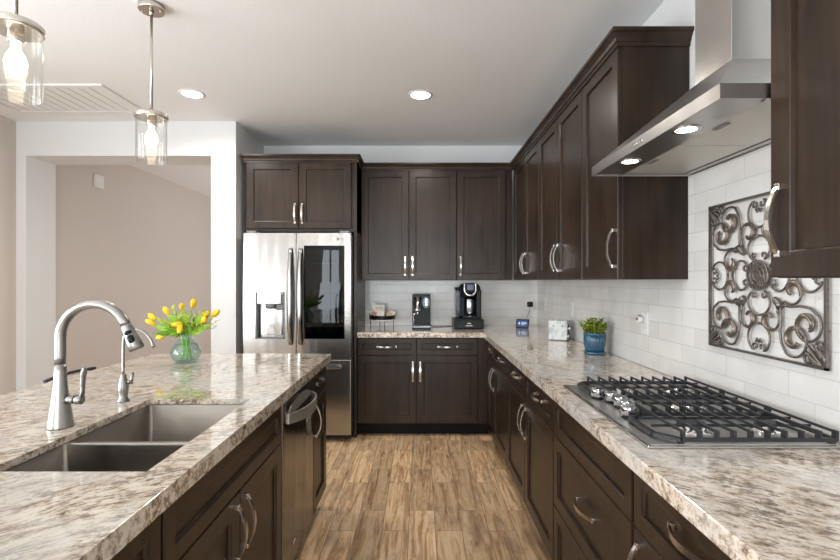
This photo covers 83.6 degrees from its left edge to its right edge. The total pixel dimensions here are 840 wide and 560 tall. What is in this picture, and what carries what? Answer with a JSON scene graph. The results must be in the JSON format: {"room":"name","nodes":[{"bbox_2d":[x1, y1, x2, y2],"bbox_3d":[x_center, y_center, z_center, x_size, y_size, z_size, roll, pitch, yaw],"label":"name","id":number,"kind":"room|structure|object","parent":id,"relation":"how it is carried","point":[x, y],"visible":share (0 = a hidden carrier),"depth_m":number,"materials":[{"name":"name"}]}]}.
{"room":"kitchen","nodes":[
{"label":"kitchen","id":0,"kind":"room"},
{"bbox_2d":[0,115,210,394],"bbox_3d":[-3.475,0.003,1.400,0.150,2.715,14.800,0,0,0],"label":"wall","id":1,"kind":"structure","parent":0,"point":[140,243],"depth_m":5.21,"materials":[{"name":"beige paint"}]},
{"bbox_2d":[94,174,103,188],"bbox_3d":[-3.384,-1.045,4.955,0.032,0.136,0.124,0,0,0],"label":"door chime","id":2,"kind":"object","parent":1,"relation":"attached to","point":[98,180],"visible":1,"depth_m":4.93,"materials":[{"name":"white plastic"}]},
{"bbox_2d":[16,121,263,390],"bbox_3d":[-2.496,0.003,4.350,1.866,2.715,0.720,0,0,0],"label":"wall","id":3,"kind":"structure","parent":0,"point":[41,146],"depth_m":3.99,"materials":[{"name":"white paint"}]},
{"bbox_2d":[0,0,663,197],"bbox_3d":[-1.200,-1.405,1.400,5.060,0.100,15.200,0,0,0],"label":"ceiling","id":4,"kind":"structure","parent":0,"point":[288,72],"depth_m":2.89,"materials":[{"name":"white paint"}]},
{"bbox_2d":[0,0,45,105],"bbox_3d":[-1.290,-0.970,1.500,0.150,0.769,0.150,0,0,-23],"label":"pendant light","id":5,"kind":"object","parent":4,"relation":"hanging from","point":[17,29],"visible":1,"depth_m":1.49,"materials":[{"name":"silver metal"}]},
{"bbox_2d":[6,27,24,45],"bbox_3d":[-1.290,-0.780,1.500,0.046,0.040,0.046,0,0,0],"label":"socket","id":6,"kind":"object","parent":5,"relation":"attached to","point":[15,36],"depth_m":1.49,"materials":[{"name":"silver metal"}]},
{"bbox_2d":[0,84,140,112],"bbox_3d":[-2.695,-1.349,3.495,1.010,0.012,0.530,0,0,0],"label":"ceiling vent","id":7,"kind":"object","parent":4,"relation":"in","point":[49,98],"visible":0.91,"depth_m":3.48,"materials":[{"name":"white metal"}]},
{"bbox_2d":[134,0,168,164],"bbox_3d":[-1.320,-0.970,2.310,0.150,0.769,0.150,0,0,-23],"label":"pendant light","id":8,"kind":"object","parent":4,"relation":"hanging from","point":[151,8],"visible":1,"depth_m":2.30,"materials":[{"name":"silver metal"}]},
{"bbox_2d":[146,117,156,127],"bbox_3d":[-1.320,-0.780,2.310,0.046,0.040,0.046,0,0,0],"label":"socket","id":9,"kind":"object","parent":8,"relation":"attached to","point":[151,122],"depth_m":2.29,"materials":[{"name":"silver metal"}]},
{"bbox_2d":[178,89,205,98],"bbox_3d":[-1.650,-1.352,3.400,0.180,0.006,0.180,0,0,0],"label":"recessed light","id":10,"kind":"object","parent":4,"relation":"in","point":[189,93],"visible":1,"depth_m":3.39,"materials":[{"name":"white ceramic"}]},
{"bbox_2d":[408,90,432,99],"bbox_3d":[0.003,-1.352,3.420,0.180,0.006,0.180,0,0,0],"label":"recessed light","id":11,"kind":"object","parent":4,"relation":"in","point":[416,94],"visible":1,"depth_m":3.41,"materials":[{"name":"white ceramic"}]},
{"bbox_2d":[264,146,521,279],"bbox_3d":[-0.222,0.003,4.770,3.104,2.715,0.120,0,0,0],"label":"wall","id":12,"kind":"structure","parent":0,"point":[370,154],"depth_m":4.71,"materials":[{"name":"white paint"}]},
{"bbox_2d":[361,171,456,279],"bbox_3d":[-0.103,-0.524,4.524,0.890,1.035,0.363,0,0,0],"label":"upper cabinet","id":13,"kind":"object","parent":12,"relation":"attached to","point":[409,218],"visible":1,"depth_m":4.39,"materials":[{"name":"brown wood"}]},
{"bbox_2d":[365,280,536,325],"bbox_3d":[0.312,0.217,4.706,1.720,0.458,0.008,0,0,0],"label":"tile backsplash","id":14,"kind":"structure","parent":12,"relation":"attached to","point":[503,302],"depth_m":4.70,"materials":[{"name":"white tile"}]},
{"bbox_2d":[526,298,532,309],"bbox_3d":[1.093,0.230,4.699,0.072,0.116,0.006,0,0,0],"label":"wall outlet","id":15,"kind":"object","parent":14,"relation":"attached to","point":[527,299],"visible":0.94,"depth_m":4.70,"materials":[{"name":"white plastic"}]},
{"bbox_2d":[527,302,532,306],"bbox_3d":[1.093,0.232,4.670,0.050,0.050,0.050,0,0,0],"label":"charger","id":16,"kind":"object","parent":15,"relation":"attached to","point":[529,304],"visible":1,"depth_m":4.64,"materials":[{"name":"black plastic"}]},
{"bbox_2d":[457,171,511,279],"bbox_3d":[0.602,-0.524,4.524,0.520,1.035,0.363,0,0,0],"label":"upper cabinet","id":17,"kind":"object","parent":12,"relation":"attached to","point":[484,198],"visible":0.99,"depth_m":4.39,"materials":[{"name":"brown wood"}]},
{"bbox_2d":[293,426,550,559],"bbox_3d":[-1.200,1.410,1.400,5.060,0.100,15.200,0,0,0],"label":"floor","id":18,"kind":"structure","parent":0,"point":[385,496],"depth_m":2.86,"materials":[{"name":"brown wood"}]},
{"bbox_2d":[43,367,95,382],"bbox_3d":[-1.580,0.908,2.360,0.404,0.907,0.424,0,0,0],"label":"bar stool","id":19,"kind":"object","parent":18,"relation":"on","point":[88,368],"visible":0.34,"depth_m":2.38,"materials":[{"name":"grey"}]},
{"bbox_2d":[110,514,160,559],"bbox_3d":[-0.869,0.927,0.719,0.677,0.866,0.637,0,0,0],"label":"base cabinet","id":20,"kind":"object","parent":18,"relation":"on","point":[146,545],"visible":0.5,"depth_m":0.98,"materials":[{"name":"brown wood"}]},
{"bbox_2d":[0,354,330,559],"bbox_3d":[-1.093,0.469,1.595,1.093,0.046,2.590,0,0,0],"label":"countertop","id":21,"kind":"structure","parent":20,"relation":"on","point":[44,515],"depth_m":1.31,"materials":[{"name":"beige stone"}]},
{"bbox_2d":[45,299,143,430],"bbox_3d":[-0.990,0.251,1.436,0.289,0.391,0.071,0,0,0],"label":"kitchen faucet","id":22,"kind":"object","parent":21,"relation":"on","point":[60,413],"visible":1,"depth_m":1.42,"materials":[{"name":"silver metal"}]},
{"bbox_2d":[3,404,242,471],"bbox_3d":[-0.830,0.575,1.438,0.392,0.215,0.688,0,0,0],"label":"sink","id":23,"kind":"object","parent":21,"relation":"in","point":[139,440],"visible":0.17,"depth_m":1.42,"materials":[{"name":"metal"}]},
{"bbox_2d":[116,328,155,402],"bbox_3d":[-1.051,0.309,1.742,0.142,0.273,0.044,0,0,0],"label":"filter faucet","id":24,"kind":"object","parent":21,"relation":"on","point":[123,384],"visible":0.84,"depth_m":1.74,"materials":[{"name":"silver metal"}]},
{"bbox_2d":[169,332,201,363],"bbox_3d":[-1.283,0.362,2.575,0.164,0.167,0.160,0,0,0],"label":"glass vase","id":25,"kind":"object","parent":21,"relation":"on","point":[192,332],"visible":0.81,"depth_m":2.57,"materials":[{"name":"glass"}]},
{"bbox_2d":[145,319,184,350],"bbox_3d":[-1.389,0.314,2.561,0.191,0.224,0.056,0,0,-26],"label":"tulip","id":26,"kind":"object","parent":25,"relation":"in","point":[151,322],"visible":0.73,"depth_m":2.54,"materials":[{"name":"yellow plant"}]},
{"bbox_2d":[153,331,182,358],"bbox_3d":[-1.357,0.346,2.509,0.066,0.160,0.168,0,0,38],"label":"tulip","id":27,"kind":"object","parent":25,"relation":"in","point":[160,335],"visible":0.88,"depth_m":2.49,"materials":[{"name":"green plant"}]},
{"bbox_2d":[148,313,191,358],"bbox_3d":[-1.383,0.301,2.565,0.258,0.249,0.068,0,0,10],"label":"tulip","id":28,"kind":"object","parent":25,"relation":"in","point":[152,316],"visible":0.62,"depth_m":2.59,"materials":[{"name":"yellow plant"}]},
{"bbox_2d":[162,306,183,358],"bbox_3d":[-1.367,0.283,2.570,0.179,0.285,0.070,0,0,31],"label":"tulip","id":29,"kind":"object","parent":25,"relation":"in","point":[165,310],"visible":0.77,"depth_m":2.61,"materials":[{"name":"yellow plant"}]},
{"bbox_2d":[166,303,184,358],"bbox_3d":[-1.322,0.275,2.590,0.087,0.300,0.174,0,0,0],"label":"tulip","id":30,"kind":"object","parent":25,"relation":"in","point":[181,305],"visible":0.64,"depth_m":2.57,"materials":[{"name":"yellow plant"}]},
{"bbox_2d":[170,314,188,358],"bbox_3d":[-1.280,0.297,2.497,0.054,0.256,0.148,0,0,0],"label":"tulip","id":31,"kind":"object","parent":25,"relation":"in","point":[177,322],"visible":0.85,"depth_m":2.48,"materials":[{"name":"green plant"}]},
{"bbox_2d":[174,317,189,357],"bbox_3d":[-1.266,0.308,2.528,0.064,0.234,0.156,0,0,0],"label":"tulip","id":32,"kind":"object","parent":25,"relation":"in","point":[179,329],"visible":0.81,"depth_m":2.47,"materials":[{"name":"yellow plant"}]},
{"bbox_2d":[156,305,218,334],"bbox_3d":[-1.287,0.214,2.558,0.338,0.167,0.264,0,0,0],"label":"sprigs","id":33,"kind":"object","parent":25,"relation":"in","point":[187,316],"visible":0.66,"depth_m":2.53,"materials":[{"name":"green plant"}]},
{"bbox_2d":[187,298,196,354],"bbox_3d":[-1.244,0.259,2.554,0.057,0.333,0.102,0,0,-36],"label":"tulip","id":34,"kind":"object","parent":25,"relation":"in","point":[193,302],"visible":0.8,"depth_m":2.56,"materials":[{"name":"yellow plant"}]},
{"bbox_2d":[182,310,209,357],"bbox_3d":[-1.218,0.294,2.572,0.128,0.263,0.147,0,0,-41],"label":"tulip","id":35,"kind":"object","parent":25,"relation":"in","point":[206,313],"visible":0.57,"depth_m":2.58,"materials":[{"name":"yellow plant"}]},
{"bbox_2d":[189,316,207,357],"bbox_3d":[-1.197,0.304,2.539,0.174,0.243,0.039,0,0,37],"label":"tulip","id":36,"kind":"object","parent":25,"relation":"in","point":[203,319],"visible":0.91,"depth_m":2.52,"materials":[{"name":"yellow plant"}]},
{"bbox_2d":[185,310,219,358],"bbox_3d":[-1.180,0.290,2.558,0.176,0.270,0.079,0,0,17],"label":"tulip","id":37,"kind":"object","parent":25,"relation":"in","point":[215,313],"visible":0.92,"depth_m":2.55,"materials":[{"name":"green plant"}]},
{"bbox_2d":[161,406,280,559],"bbox_3d":[-0.869,0.927,1.484,0.677,0.866,0.891,0,0,0],"label":"base cabinet","id":38,"kind":"object","parent":18,"relation":"on","point":[232,512],"visible":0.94,"depth_m":1.45,"materials":[{"name":"brown wood"}]},
{"bbox_2d":[243,231,353,438],"bbox_3d":[-1.034,0.468,4.272,0.908,1.785,0.775,0,0,0],"label":"refrigerator","id":39,"kind":"object","parent":18,"relation":"on","point":[298,288],"visible":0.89,"depth_m":3.95,"materials":[{"name":"grey metal"}]},
{"bbox_2d":[281,378,316,559],"bbox_3d":[-0.833,0.929,2.213,0.670,0.862,0.558,0,0,0],"label":"dishwasher","id":40,"kind":"object","parent":18,"relation":"on","point":[297,411],"visible":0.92,"depth_m":2.14,"materials":[{"name":"silver metal"}]},
{"bbox_2d":[246,163,364,437],"bbox_3d":[-1.034,0.159,4.374,0.970,2.402,0.662,0,0,0],"label":"tall cabinet","id":41,"kind":"object","parent":18,"relation":"on","point":[280,197],"visible":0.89,"depth_m":4.09,"materials":[{"name":"brown wood"}]},
{"bbox_2d":[239,154,363,170],"bbox_3d":[-1.035,-1.060,4.377,1.042,0.070,0.662,0,0,0],"label":"crown molding","id":42,"kind":"structure","parent":41,"relation":"attached to","point":[247,158],"depth_m":4.06,"materials":[{"name":"brown wood"}]},
{"bbox_2d":[313,366,325,514],"bbox_3d":[-0.869,0.927,2.679,0.677,0.866,0.365,0,0,0],"label":"base cabinet","id":43,"kind":"object","parent":18,"relation":"on","point":[319,380],"visible":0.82,"depth_m":2.68,"materials":[{"name":"brown wood"}]},
{"bbox_2d":[357,338,487,433],"bbox_3d":[0.029,0.926,4.384,1.153,0.868,0.642,0,0,0],"label":"base cabinet","id":44,"kind":"object","parent":18,"relation":"on","point":[405,385],"visible":0.96,"depth_m":4.11,"materials":[{"name":"brown wood"}]},
{"bbox_2d":[487,342,506,463],"bbox_3d":[0.859,0.926,3.643,0.622,0.868,0.945,0,0,0],"label":"base cabinet","id":45,"kind":"object","parent":18,"relation":"on","point":[497,363],"visible":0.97,"depth_m":3.56,"materials":[{"name":"brown wood"}]},
{"bbox_2d":[507,359,553,559],"bbox_3d":[0.859,0.926,2.618,0.622,0.868,1.105,0,0,0],"label":"base cabinet","id":46,"kind":"object","parent":18,"relation":"on","point":[530,411],"visible":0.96,"depth_m":2.46,"materials":[{"name":"brown wood"}]},
{"bbox_2d":[554,401,634,559],"bbox_3d":[0.864,0.926,1.681,0.612,0.868,0.769,0,0,0],"label":"base cabinet","id":47,"kind":"object","parent":18,"relation":"on","point":[594,489],"visible":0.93,"depth_m":1.65,"materials":[{"name":"brown wood"}]},
{"bbox_2d":[627,472,731,559],"bbox_3d":[0.859,0.926,0.998,0.622,0.868,0.596,0,0,0],"label":"base cabinet","id":48,"kind":"object","parent":18,"relation":"on","point":[661,532],"visible":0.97,"depth_m":1.14,"materials":[{"name":"brown wood"}]},
{"bbox_2d":[357,326,839,559],"bbox_3d":[0.313,0.468,2.501,1.716,0.044,4.401,0,0,0],"label":"countertop","id":49,"kind":"structure","parent":48,"relation":"on","point":[752,504],"depth_m":1.11,"materials":[{"name":"beige stone"}]},
{"bbox_2d":[369,313,394,328],"bbox_3d":[-0.357,0.371,4.440,0.246,0.149,0.236,0,0,0],"label":"tray stand","id":50,"kind":"object","parent":49,"relation":"on","point":[371,317],"visible":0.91,"depth_m":4.35,"materials":[{"name":"black metal"}]},
{"bbox_2d":[373,305,384,315],"bbox_3d":[-0.392,0.292,4.469,0.112,0.136,0.010,0,0,0],"label":"sign card","id":51,"kind":"object","parent":50,"relation":"on","point":[375,307],"visible":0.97,"depth_m":4.47,"materials":[{"name":"paper"}]},
{"bbox_2d":[412,294,430,329],"bbox_3d":[0.013,0.285,4.457,0.172,0.322,0.287,0,0,0],"label":"espresso machine","id":52,"kind":"object","parent":49,"relation":"on","point":[421,303],"visible":1,"depth_m":4.37,"materials":[{"name":"black plastic"}]},
{"bbox_2d":[412,325,430,329],"bbox_3d":[0.013,0.430,4.381,0.172,0.032,0.137,0,0,0],"label":"drip tray","id":53,"kind":"object","parent":52,"relation":"on","point":[414,327],"depth_m":4.32,"materials":[{"name":"grey metal"}]},
{"bbox_2d":[454,283,480,318],"bbox_3d":[0.461,0.188,4.535,0.248,0.337,0.270,0,0,0],"label":"pod coffee maker","id":54,"kind":"object","parent":49,"relation":"on","point":[469,294],"visible":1,"depth_m":4.49,"materials":[{"name":"black plastic"}]},
{"bbox_2d":[462,315,478,318],"bbox_3d":[0.478,0.344,4.460,0.157,0.025,0.120,0,0,0],"label":"drip tray","id":55,"kind":"object","parent":54,"relation":"on","point":[463,316],"depth_m":4.42,"materials":[{"name":"black plastic"}]},
{"bbox_2d":[452,317,483,328],"bbox_3d":[0.452,0.399,4.492,0.274,0.086,0.345,0,0,0],"label":"storage drawer","id":56,"kind":"object","parent":49,"relation":"on","point":[457,322],"visible":0.97,"depth_m":4.33,"materials":[{"name":"black plastic"}]},
{"bbox_2d":[516,319,528,328],"bbox_3d":[0.976,0.404,4.459,0.124,0.084,0.066,0,0,30],"label":"smart display","id":57,"kind":"object","parent":49,"relation":"on","point":[520,323],"visible":1,"depth_m":4.44,"materials":[{"name":"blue plastic"}]},
{"bbox_2d":[549,319,571,340],"bbox_3d":[1.071,0.372,3.574,0.154,0.148,0.152,0,0,27],"label":"toaster","id":58,"kind":"object","parent":49,"relation":"on","point":[559,329],"visible":1,"depth_m":3.52,"materials":[{"name":"metal"}]},
{"bbox_2d":[577,317,608,354],"bbox_3d":[1.055,0.333,2.877,0.177,0.226,0.202,0,0,0],"label":"potted plant","id":59,"kind":"object","parent":49,"relation":"on","point":[594,336],"visible":1,"depth_m":2.82,"materials":[{"name":"blue ceramic"}]},
{"bbox_2d":[563,376,839,448],"bbox_3d":[0.864,0.420,1.615,0.522,0.052,0.740,0,0,0],"label":"gas cooktop","id":60,"kind":"object","parent":49,"relation":"in","point":[660,414],"visible":1,"depth_m":1.43,"materials":[{"name":"silver metal"}]},
{"bbox_2d":[539,0,694,377],"bbox_3d":[1.255,0.003,-0.645,0.150,2.715,10.710,0,0,0],"label":"wall","id":61,"kind":"structure","parent":0,"point":[670,12],"depth_m":2.14,"materials":[{"name":"white paint"}]},
{"bbox_2d":[514,140,538,279],"bbox_3d":[1.002,-0.524,3.903,0.348,1.035,0.950,0,0,0],"label":"upper cabinet","id":62,"kind":"object","parent":61,"relation":"attached to","point":[526,173],"visible":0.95,"depth_m":3.82,"materials":[{"name":"brown wood"}]},
{"bbox_2d":[362,26,693,170],"bbox_3d":[0.710,-1.060,3.432,1.230,0.070,2.908,0,0,-31],"label":"crown molding","id":63,"kind":"structure","parent":61,"relation":"attached to","point":[617,36],"depth_m":2.48,"materials":[{"name":"brown wood"}]},
{"bbox_2d":[539,90,585,279],"bbox_3d":[1.002,-0.524,2.970,0.348,1.035,0.916,0,0,0],"label":"upper cabinet","id":64,"kind":"object","parent":61,"relation":"attached to","point":[560,146],"visible":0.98,"depth_m":2.90,"materials":[{"name":"brown wood"}]},
{"bbox_2d":[582,46,688,279],"bbox_3d":[1.002,-0.524,2.283,0.348,1.035,0.458,0,0,0],"label":"upper cabinet","id":65,"kind":"object","parent":61,"relation":"attached to","point":[634,227],"visible":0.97,"depth_m":2.05,"materials":[{"name":"brown wood"}]},
{"bbox_2d":[592,0,770,175],"bbox_3d":[0.957,-0.904,1.607,0.426,0.899,0.875,0,0,0],"label":"range hood","id":66,"kind":"object","parent":61,"relation":"attached to","point":[725,116],"visible":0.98,"depth_m":1.51,"materials":[{"name":"metal"}]},
{"bbox_2d":[537,145,839,440],"bbox_3d":[1.176,-0.012,2.480,0.008,0.916,4.460,0,0,0],"label":"tile backsplash","id":67,"kind":"structure","parent":61,"relation":"attached to","point":[676,344],"depth_m":1.83,"materials":[{"name":"white tile"}]},
{"bbox_2d":[570,301,572,316],"bbox_3d":[1.168,0.215,3.630,0.008,0.116,0.072,0,0,0],"label":"wall outlet","id":68,"kind":"object","parent":67,"relation":"attached to","point":[571,302],"visible":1,"depth_m":3.61,"materials":[{"name":"white plastic"}]},
{"bbox_2d":[641,312,648,334],"bbox_3d":[1.168,0.220,2.445,0.008,0.116,0.072,0,0,0],"label":"wall outlet","id":69,"kind":"object","parent":67,"relation":"attached to","point":[644,325],"visible":1,"depth_m":2.43,"materials":[{"name":"white plastic"}]},
{"bbox_2d":[636,315,643,322],"bbox_3d":[1.144,0.197,2.455,0.038,0.042,0.036,0,0,0],"label":"plug","id":70,"kind":"object","parent":69,"relation":"attached to","point":[639,318],"visible":1,"depth_m":2.44,"materials":[{"name":"white plastic"}]},
{"bbox_2d":[708,191,829,370],"bbox_3d":[1.158,-0.020,1.607,0.028,0.552,0.546,0,0,0],"label":"wall decor","id":71,"kind":"object","parent":67,"relation":"attached to","point":[757,271],"visible":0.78,"depth_m":1.62,"materials":[{"name":"metal"}]},
{"bbox_2d":[763,0,839,277],"bbox_3d":[1.002,-0.524,0.708,0.348,1.035,0.915,0,0,0],"label":"upper cabinet","id":72,"kind":"object","parent":61,"relation":"attached to","point":[801,221],"visible":1,"depth_m":1.07,"materials":[{"name":"brown wood"}]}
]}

